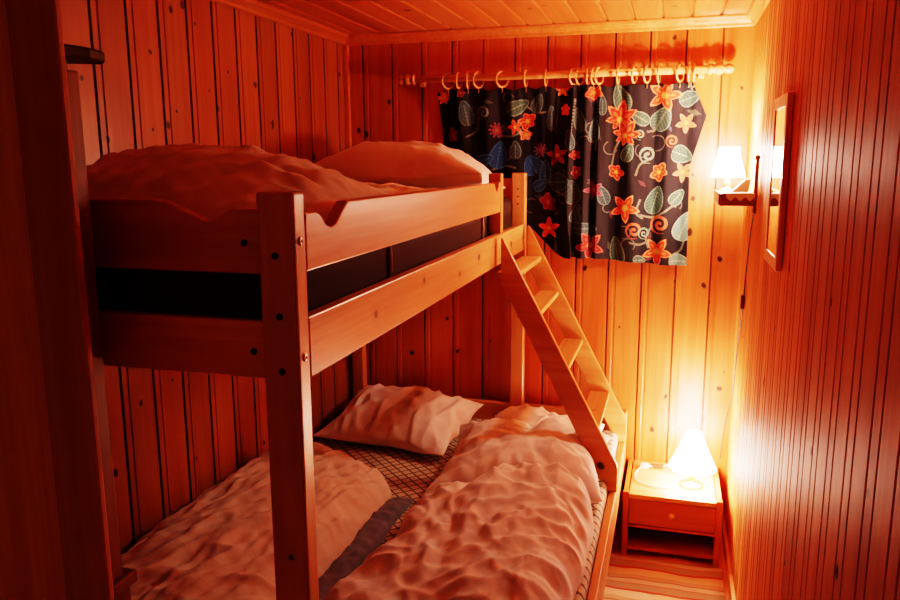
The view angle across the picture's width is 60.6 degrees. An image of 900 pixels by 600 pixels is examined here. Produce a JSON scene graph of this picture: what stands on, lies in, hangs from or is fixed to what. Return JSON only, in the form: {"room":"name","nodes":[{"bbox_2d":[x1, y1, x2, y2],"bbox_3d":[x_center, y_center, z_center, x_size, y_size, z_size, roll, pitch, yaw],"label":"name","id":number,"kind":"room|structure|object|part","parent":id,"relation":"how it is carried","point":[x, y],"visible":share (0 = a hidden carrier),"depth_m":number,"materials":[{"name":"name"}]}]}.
{"room":"cabin bedroom","nodes":[
{"label":"cabin bedroom","id":0,"kind":"room"},
{"bbox_2d":[0,0,66,599],"bbox_3d":[-0.836,0.275,1.280,0.512,2.040,0.050,3,11,16],"label":"wall","id":1,"kind":"structure","parent":0,"point":[31,560],"depth_m":1.18,"materials":[{"name":"brown wood"}]},
{"bbox_2d":[5,0,113,599],"bbox_3d":[-0.562,0.294,1.171,0.082,2.039,0.013,3,11,16],"label":"door frame","id":2,"kind":"structure","parent":1,"relation":"in","point":[35,31],"depth_m":1.11,"materials":[{"name":"brown wood"}]},
{"bbox_2d":[60,0,352,553],"bbox_3d":[-0.980,0.196,1.715,0.008,2.060,3.830,3,11,16],"label":"wall","id":3,"kind":"structure","parent":0,"point":[179,72],"depth_m":2.33,"materials":[{"name":"brown wood"}]},
{"bbox_2d":[210,0,348,44],"bbox_3d":[-0.751,-0.920,2.257,0.034,0.040,2.250,3,11,16],"label":"trim","id":4,"kind":"structure","parent":3,"relation":"attached to","point":[254,7],"depth_m":2.78,"materials":[{"name":"brown wood"}]},
{"bbox_2d":[257,0,752,34],"bbox_3d":[-0.184,-0.772,1.303,1.698,0.006,3.830,3,11,16],"label":"ceiling","id":5,"kind":"structure","parent":0,"point":[350,17],"depth_m":2.78,"materials":[{"name":"brown wood"}]},
{"bbox_2d":[349,26,754,512],"bbox_3d":[0.347,-0.097,3.281,1.698,2.060,0.007,3,11,16],"label":"wall","id":6,"kind":"structure","parent":0,"point":[662,337],"depth_m":3.20,"materials":[{"name":"brown wood"}]},
{"bbox_2d":[343,45,352,376],"bbox_3d":[-0.443,-0.111,3.494,0.021,2.000,0.021,3,11,16],"label":"trim","id":7,"kind":"structure","parent":6,"relation":"attached to","point":[345,47],"depth_m":3.34,"materials":[{"name":"brown wood"}]},
{"bbox_2d":[346,14,752,45],"bbox_3d":[0.337,-1.076,3.082,1.658,0.040,0.034,3,11,16],"label":"trim","id":8,"kind":"structure","parent":6,"relation":"attached to","point":[737,20],"depth_m":3.06,"materials":[{"name":"brown wood"}]},
{"bbox_2d":[398,63,734,87],"bbox_3d":[0.426,-0.893,3.069,1.336,0.054,0.074,3,11,16],"label":"curtain rod","id":9,"kind":"object","parent":6,"relation":"attached to","point":[719,68],"visible":1,"depth_m":3.03,"materials":[{"name":"brown wood"}]},
{"bbox_2d":[441,72,454,93],"bbox_3d":[-0.008,-0.894,3.182,0.068,0.088,0.008,-7,12,-33],"label":"curtain ring","id":10,"kind":"object","parent":9,"relation":"hanging from","point":[447,73],"visible":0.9,"depth_m":3.17,"materials":[{"name":"brown wood"}]},
{"bbox_2d":[455,72,461,88],"bbox_3d":[0.036,-0.892,3.169,0.008,0.088,0.068,4,11,21],"label":"curtain ring","id":11,"kind":"object","parent":9,"relation":"hanging from","point":[457,73],"visible":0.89,"depth_m":3.15,"materials":[{"name":"brown wood"}]},
{"bbox_2d":[438,86,572,258],"bbox_3d":[0.224,-0.526,3.201,0.576,0.691,0.050,3,11,17],"label":"curtain","id":12,"kind":"object","parent":11,"relation":"hanging from","point":[508,132],"visible":0.72,"depth_m":3.17,"materials":[{"name":"fabric"}]},
{"bbox_2d":[466,72,469,93],"bbox_3d":[0.073,-0.890,3.159,0.008,0.088,0.068,2,11,10],"label":"curtain ring","id":13,"kind":"object","parent":9,"relation":"hanging from","point":[467,73],"visible":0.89,"depth_m":3.14,"materials":[{"name":"brown wood"}]},
{"bbox_2d":[472,71,483,93],"bbox_3d":[0.116,-0.888,3.146,0.068,0.088,0.008,-10,14,-41],"label":"curtain ring","id":14,"kind":"object","parent":9,"relation":"hanging from","point":[477,72],"visible":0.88,"depth_m":3.13,"materials":[{"name":"brown wood"}]},
{"bbox_2d":[495,71,508,92],"bbox_3d":[0.210,-0.884,3.120,0.068,0.088,0.008,-7,12,-33],"label":"curtain ring","id":15,"kind":"object","parent":9,"relation":"hanging from","point":[498,72],"visible":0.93,"depth_m":3.11,"materials":[{"name":"brown wood"}]},
{"bbox_2d":[523,70,528,91],"bbox_3d":[0.304,-0.880,3.093,0.008,0.088,0.068,3,11,19],"label":"curtain ring","id":16,"kind":"object","parent":9,"relation":"hanging from","point":[525,71],"visible":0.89,"depth_m":3.07,"materials":[{"name":"brown wood"}]},
{"bbox_2d":[543,69,547,91],"bbox_3d":[0.382,-0.876,3.071,0.008,0.088,0.068,3,11,17],"label":"curtain ring","id":17,"kind":"object","parent":9,"relation":"hanging from","point":[545,70],"visible":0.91,"depth_m":3.05,"materials":[{"name":"brown wood"}]},
{"bbox_2d":[568,68,578,84],"bbox_3d":[0.489,-0.871,3.040,0.008,0.088,0.068,10,14,44],"label":"curtain ring","id":18,"kind":"object","parent":9,"relation":"hanging from","point":[570,71],"visible":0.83,"depth_m":3.02,"materials":[{"name":"brown wood"}]},
{"bbox_2d":[575,68,584,90],"bbox_3d":[0.511,-0.870,3.034,0.008,0.088,0.068,9,14,41],"label":"curtain ring","id":19,"kind":"object","parent":9,"relation":"hanging from","point":[577,69],"visible":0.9,"depth_m":3.02,"materials":[{"name":"brown wood"}]},
{"bbox_2d":[585,67,589,84],"bbox_3d":[0.542,-0.868,3.025,0.008,0.088,0.068,4,11,21],"label":"curtain ring","id":20,"kind":"object","parent":9,"relation":"hanging from","point":[588,68],"visible":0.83,"depth_m":3.00,"materials":[{"name":"brown wood"}]},
{"bbox_2d":[590,67,597,89],"bbox_3d":[0.564,-0.867,3.019,0.008,0.088,0.068,6,12,33],"label":"curtain ring","id":21,"kind":"object","parent":9,"relation":"hanging from","point":[592,83],"visible":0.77,"depth_m":3.00,"materials":[{"name":"brown wood"}]},
{"bbox_2d":[594,67,603,89],"bbox_3d":[0.583,-0.866,3.014,0.008,0.088,0.068,10,14,44],"label":"curtain ring","id":22,"kind":"object","parent":9,"relation":"hanging from","point":[597,68],"visible":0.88,"depth_m":3.00,"materials":[{"name":"brown wood"}]},
{"bbox_2d":[616,66,619,89],"bbox_3d":[0.653,-0.863,2.994,0.008,0.088,0.068,4,11,21],"label":"curtain ring","id":23,"kind":"object","parent":9,"relation":"hanging from","point":[618,67],"visible":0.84,"depth_m":2.97,"materials":[{"name":"brown wood"}]},
{"bbox_2d":[631,66,637,83],"bbox_3d":[0.713,-0.860,2.977,0.008,0.088,0.068,6,12,33],"label":"curtain ring","id":24,"kind":"object","parent":9,"relation":"hanging from","point":[633,67],"visible":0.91,"depth_m":2.96,"materials":[{"name":"brown wood"}]},
{"bbox_2d":[566,82,706,265],"bbox_3d":[0.724,-0.491,3.040,0.522,0.707,0.054,3,11,16],"label":"curtain","id":25,"kind":"object","parent":24,"relation":"hanging from","point":[632,147],"visible":1,"depth_m":3.04,"materials":[{"name":"fabric"}]},
{"bbox_2d":[643,65,650,88],"bbox_3d":[0.758,-0.858,2.964,0.008,0.088,0.068,8,13,38],"label":"curtain ring","id":26,"kind":"object","parent":9,"relation":"hanging from","point":[646,66],"visible":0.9,"depth_m":2.95,"materials":[{"name":"brown wood"}]},
{"bbox_2d":[656,65,660,87],"bbox_3d":[0.800,-0.856,2.952,0.008,0.088,0.068,4,11,24],"label":"curtain ring","id":27,"kind":"object","parent":9,"relation":"hanging from","point":[658,77],"visible":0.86,"depth_m":2.93,"materials":[{"name":"brown wood"}]},
{"bbox_2d":[675,64,684,87],"bbox_3d":[0.875,-0.853,2.930,0.008,0.088,0.068,9,14,41],"label":"curtain ring","id":28,"kind":"object","parent":9,"relation":"hanging from","point":[679,65],"visible":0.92,"depth_m":2.92,"materials":[{"name":"brown wood"}]},
{"bbox_2d":[687,64,690,87],"bbox_3d":[0.907,-0.851,2.921,0.008,0.088,0.068,4,11,21],"label":"curtain ring","id":29,"kind":"object","parent":9,"relation":"hanging from","point":[689,65],"visible":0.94,"depth_m":2.90,"materials":[{"name":"brown wood"}]},
{"bbox_2d":[693,64,695,86],"bbox_3d":[0.925,-0.850,2.916,0.008,0.088,0.068,3,11,19],"label":"curtain ring","id":30,"kind":"object","parent":9,"relation":"hanging from","point":[694,65],"visible":0.93,"depth_m":2.89,"materials":[{"name":"brown wood"}]},
{"bbox_2d":[611,519,728,599],"bbox_3d":[-0.174,1.252,1.673,1.698,0.030,3.830,3,11,16],"label":"floor","id":31,"kind":"structure","parent":0,"point":[616,545],"depth_m":2.98,"materials":[{"name":"brown wood"}]},
{"bbox_2d":[64,44,136,599],"bbox_3d":[-0.799,0.430,1.405,0.505,1.690,0.144,3,11,16],"label":"door frame","id":32,"kind":"structure","parent":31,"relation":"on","point":[123,578],"depth_m":1.25,"materials":[{"name":"brown wood"}]},
{"bbox_2d":[89,173,626,599],"bbox_3d":[-0.136,0.362,2.381,1.239,1.467,2.062,3,11,16],"label":"bunk bed","id":33,"kind":"object","parent":31,"relation":"on","point":[277,240],"visible":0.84,"depth_m":1.37,"materials":[{"name":"brown wood"}]},
{"bbox_3d":[-0.274,0.544,1.389,0.067,1.466,0.043,3,11,16],"label":"post","id":34,"kind":"part","parent":33,"relation":"part of","materials":[{"name":"brown wood"}]},
{"bbox_2d":[95,197,511,318],"bbox_3d":[-0.355,-0.187,2.337,0.728,0.166,1.974,3,11,16],"label":"mattress","id":35,"kind":"object","parent":33,"relation":"on","point":[238,295],"visible":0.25,"depth_m":1.40,"materials":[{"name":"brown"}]},
{"bbox_2d":[86,142,439,221],"bbox_3d":[-0.419,-0.329,2.116,0.733,0.191,1.574,3,11,16],"label":"duvet","id":36,"kind":"object","parent":35,"relation":"on","point":[209,181],"visible":0.56,"depth_m":1.50,"materials":[{"name":"white fabric"}]},
{"bbox_2d":[315,140,504,188],"bbox_3d":[-0.160,-0.507,2.986,0.709,0.218,0.484,3,11,16],"label":"pillow","id":37,"kind":"object","parent":35,"relation":"on","point":[420,164],"visible":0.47,"depth_m":2.79,"materials":[{"name":"white fabric"}]},
{"bbox_3d":[-0.413,0.163,3.494,0.056,1.461,0.043,3,11,16],"label":"post","id":38,"kind":"part","parent":33,"relation":"part of","materials":[{"name":"brown wood"}]},
{"bbox_3d":[-0.043,-0.233,2.000,0.025,0.109,1.510,3,11,16],"label":"guard rail","id":39,"kind":"part","parent":33,"relation":"part of","materials":[{"name":"brown wood"}]},
{"bbox_3d":[0.022,-0.090,2.252,0.025,0.108,1.973,3,11,16],"label":"rail","id":40,"kind":"part","parent":33,"relation":"part of","materials":[{"name":"brown wood"}]},
{"bbox_2d":[317,418,617,599],"bbox_3d":[-0.133,0.767,2.457,1.174,0.162,1.982,3,11,16],"label":"mattress","id":41,"kind":"object","parent":33,"relation":"on","point":[409,474],"visible":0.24,"depth_m":2.81,"materials":[{"name":"white fabric"}]},
{"bbox_2d":[121,442,391,599],"bbox_3d":[-0.552,0.639,2.244,0.541,0.166,1.343,3,11,16],"label":"duvet","id":42,"kind":"object","parent":41,"relation":"on","point":[219,545],"visible":0.69,"depth_m":2.06,"materials":[{"name":"white fabric"}]},
{"bbox_2d":[318,497,412,599],"bbox_3d":[-0.291,0.726,2.106,0.092,0.044,0.973,3,11,16],"label":"blanket","id":43,"kind":"object","parent":41,"relation":"on","point":[375,530],"visible":0.84,"depth_m":2.22,"materials":[{"name":"grey fabric"}]},
{"bbox_2d":[313,383,483,455],"bbox_3d":[-0.217,0.466,3.155,0.599,0.173,0.487,3,11,20],"label":"pillow","id":44,"kind":"object","parent":41,"relation":"on","point":[419,419],"visible":1,"depth_m":3.04,"materials":[{"name":"white fabric"}]},
{"bbox_2d":[323,462,593,599],"bbox_3d":[0.037,0.664,1.958,0.628,0.208,1.138,3,11,18],"label":"duvet","id":45,"kind":"object","parent":41,"relation":"on","point":[523,530],"visible":1,"depth_m":1.99,"materials":[{"name":"white fabric"}]},
{"bbox_2d":[424,417,610,501],"bbox_3d":[0.251,0.542,2.688,0.596,0.186,0.566,3,11,16],"label":"pillow","id":46,"kind":"object","parent":41,"relation":"on","point":[486,444],"visible":0.7,"depth_m":2.59,"materials":[{"name":"white fabric"}]},
{"bbox_2d":[495,404,604,431],"bbox_3d":[0.389,0.498,3.127,0.487,0.116,0.301,3,11,16],"label":"pillow","id":47,"kind":"object","parent":41,"relation":"on","point":[531,415],"visible":0.23,"depth_m":3.12,"materials":[{"name":"white fabric"}]},
{"bbox_3d":[0.289,0.196,3.294,0.058,1.461,0.043,3,11,16],"label":"post","id":48,"kind":"part","parent":33,"relation":"part of","materials":[{"name":"brown wood"}]},
{"bbox_3d":[0.446,0.828,2.297,0.026,0.145,1.973,3,11,16],"label":"rail","id":49,"kind":"part","parent":33,"relation":"part of","materials":[{"name":"brown wood"}]},
{"bbox_3d":[0.712,0.697,3.262,0.058,0.482,0.043,3,11,16],"label":"post","id":50,"kind":"part","parent":33,"relation":"part of","materials":[{"name":"brown wood"}]},
{"bbox_2d":[603,554,725,599],"bbox_3d":[0.588,1.129,2.218,0.454,0.008,1.532,3,11,16],"label":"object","id":51,"kind":"structure","parent":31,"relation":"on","point":[628,578],"depth_m":2.80,"materials":[{"name":"fabric"}]},
{"bbox_2d":[621,458,722,566],"bbox_3d":[0.883,0.842,3.080,0.362,0.261,0.372,3,11,16],"label":"nightstand","id":52,"kind":"object","parent":31,"relation":"on","point":[678,520],"visible":0.95,"depth_m":2.95,"materials":[{"name":"brown wood"}]},
{"bbox_3d":[0.678,0.861,2.982,0.022,0.261,0.022,3,11,16],"label":"leg","id":53,"kind":"part","parent":52,"relation":"part of","materials":[{"name":"brown wood"}]},
{"bbox_3d":[0.723,0.818,3.135,0.016,0.231,0.305,3,11,16],"label":"panel","id":54,"kind":"part","parent":52,"relation":"part of","materials":[{"name":"brown wood"}]},
{"bbox_2d":[634,463,677,487],"bbox_3d":[0.834,0.693,3.114,0.169,0.026,0.269,3,11,16],"label":"lamp cord","id":55,"kind":"object","parent":52,"relation":"on","point":[642,465],"visible":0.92,"depth_m":3.16,"materials":[{"name":"white plastic"}]},
{"bbox_2d":[651,464,663,468],"bbox_3d":[0.856,0.686,3.181,0.052,0.014,0.017,3,11,16],"label":"switch","id":56,"kind":"object","parent":55,"relation":"attached to","point":[661,466],"depth_m":3.17,"materials":[{"name":"white plastic"}]},
{"bbox_2d":[627,527,712,559],"bbox_3d":[0.886,0.938,3.107,0.317,0.014,0.334,3,11,16],"label":"shelf","id":57,"kind":"object","parent":52,"relation":"attached to","point":[658,541],"depth_m":3.01,"materials":[{"name":"brown wood"}]},
{"bbox_3d":[0.841,0.875,2.938,0.317,0.011,0.016,3,11,16],"label":"rail","id":58,"kind":"part","parent":52,"relation":"part of","materials":[{"name":"brown wood"}]},
{"bbox_3d":[0.836,0.817,2.906,0.026,0.026,0.025,3,11,16],"label":"knob","id":59,"kind":"part","parent":52,"relation":"part of","materials":[{"name":"brown wood"}]},
{"bbox_3d":[0.881,0.792,3.064,0.315,0.101,0.307,3,11,16],"label":"drawer","id":60,"kind":"part","parent":52,"relation":"part of","materials":[{"name":"brown wood"}]},
{"bbox_2d":[668,429,716,489],"bbox_3d":[0.944,0.617,2.996,0.183,0.220,0.183,3,11,16],"label":"table lamp","id":61,"kind":"object","parent":52,"relation":"on","point":[692,458],"visible":1,"depth_m":2.95,"materials":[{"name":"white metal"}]},
{"bbox_3d":[1.050,0.833,3.042,0.016,0.231,0.305,3,11,16],"label":"panel","id":62,"kind":"part","parent":52,"relation":"part of","materials":[{"name":"brown wood"}]},
{"bbox_3d":[1.004,0.876,2.889,0.022,0.261,0.022,3,11,16],"label":"leg","id":63,"kind":"part","parent":52,"relation":"part of","materials":[{"name":"brown wood"}]},
{"bbox_2d":[724,0,899,599],"bbox_3d":[0.621,0.272,1.260,0.008,2.060,3.830,3,11,16],"label":"wall","id":64,"kind":"structure","parent":0,"point":[812,504],"depth_m":1.35,"materials":[{"name":"brown wood"}]},
{"bbox_2d":[721,513,735,599],"bbox_3d":[0.630,1.241,1.478,0.017,0.055,3.710,3,11,16],"label":"baseboard","id":65,"kind":"structure","parent":64,"relation":"attached to","point":[729,575],"depth_m":2.85,"materials":[{"name":"brown wood"}]},
{"bbox_2d":[713,155,760,214],"bbox_3d":[0.978,-0.400,2.638,0.120,0.191,0.374,3,11,16],"label":"wall shelf","id":66,"kind":"object","parent":64,"relation":"attached to","point":[719,197],"visible":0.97,"depth_m":2.47,"materials":[{"name":"brown wood"}]},
{"bbox_2d":[709,146,745,190],"bbox_3d":[0.976,-0.460,2.703,0.123,0.154,0.123,3,11,16],"label":"lamp","id":67,"kind":"object","parent":66,"relation":"on","point":[728,164],"visible":0.99,"depth_m":2.66,"materials":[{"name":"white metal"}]},
{"bbox_3d":[0.976,-0.483,2.699,0.120,0.104,0.120,3,11,16],"label":"lamp shade","id":68,"kind":"part","parent":67,"relation":"part of","materials":[{"name":"beige fabric"}]},
{"bbox_2d":[720,215,753,458],"bbox_3d":[1.060,0.162,2.836,0.025,1.086,0.494,2,11,14],"label":"hanging cord","id":69,"kind":"object","parent":66,"relation":"hanging from","point":[742,298],"visible":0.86,"depth_m":2.78,"materials":[{"name":"white plastic"}]},
{"bbox_2d":[740,295,744,309],"bbox_3d":[1.044,0.008,2.748,0.014,0.050,0.026,3,11,16],"label":"switch","id":70,"kind":"object","parent":69,"relation":"attached to","point":[742,299],"depth_m":2.74,"materials":[{"name":"brown plastic"}]},
{"bbox_2d":[724,192,754,200],"bbox_3d":[0.951,-0.343,2.539,0.088,0.026,0.154,3,11,16],"label":"cloth","id":71,"kind":"object","parent":66,"relation":"on","point":[730,196],"visible":0.92,"depth_m":2.47,"materials":[{"name":"white fabric"}]},
{"bbox_2d":[731,179,750,191],"bbox_3d":[0.957,-0.377,2.536,0.057,0.041,0.055,3,11,16],"label":"leaflet","id":72,"kind":"object","parent":71,"relation":"on","point":[744,186],"visible":1,"depth_m":2.51,"materials":[{"name":"white paper"}]},
{"bbox_2d":[747,0,769,25],"bbox_3d":[0.608,-0.720,1.123,0.034,0.040,3.710,3,11,16],"label":"trim","id":73,"kind":"structure","parent":64,"relation":"attached to","point":[757,7],"depth_m":2.65,"materials":[{"name":"brown wood"}]},
{"bbox_2d":[764,91,794,271],"bbox_3d":[0.834,-0.300,1.958,0.015,0.426,0.257,3,11,16],"label":"wall mirror","id":74,"kind":"object","parent":64,"relation":"attached to","point":[784,105],"visible":1,"depth_m":1.90,"materials":[{"name":"brown wood"}]},
{"bbox_3d":[0.831,-0.300,1.959,0.004,0.366,0.197,3,11,16],"label":"glass","id":75,"kind":"part","parent":74,"relation":"part of","materials":[{"name":"white mirror"}]}
]}

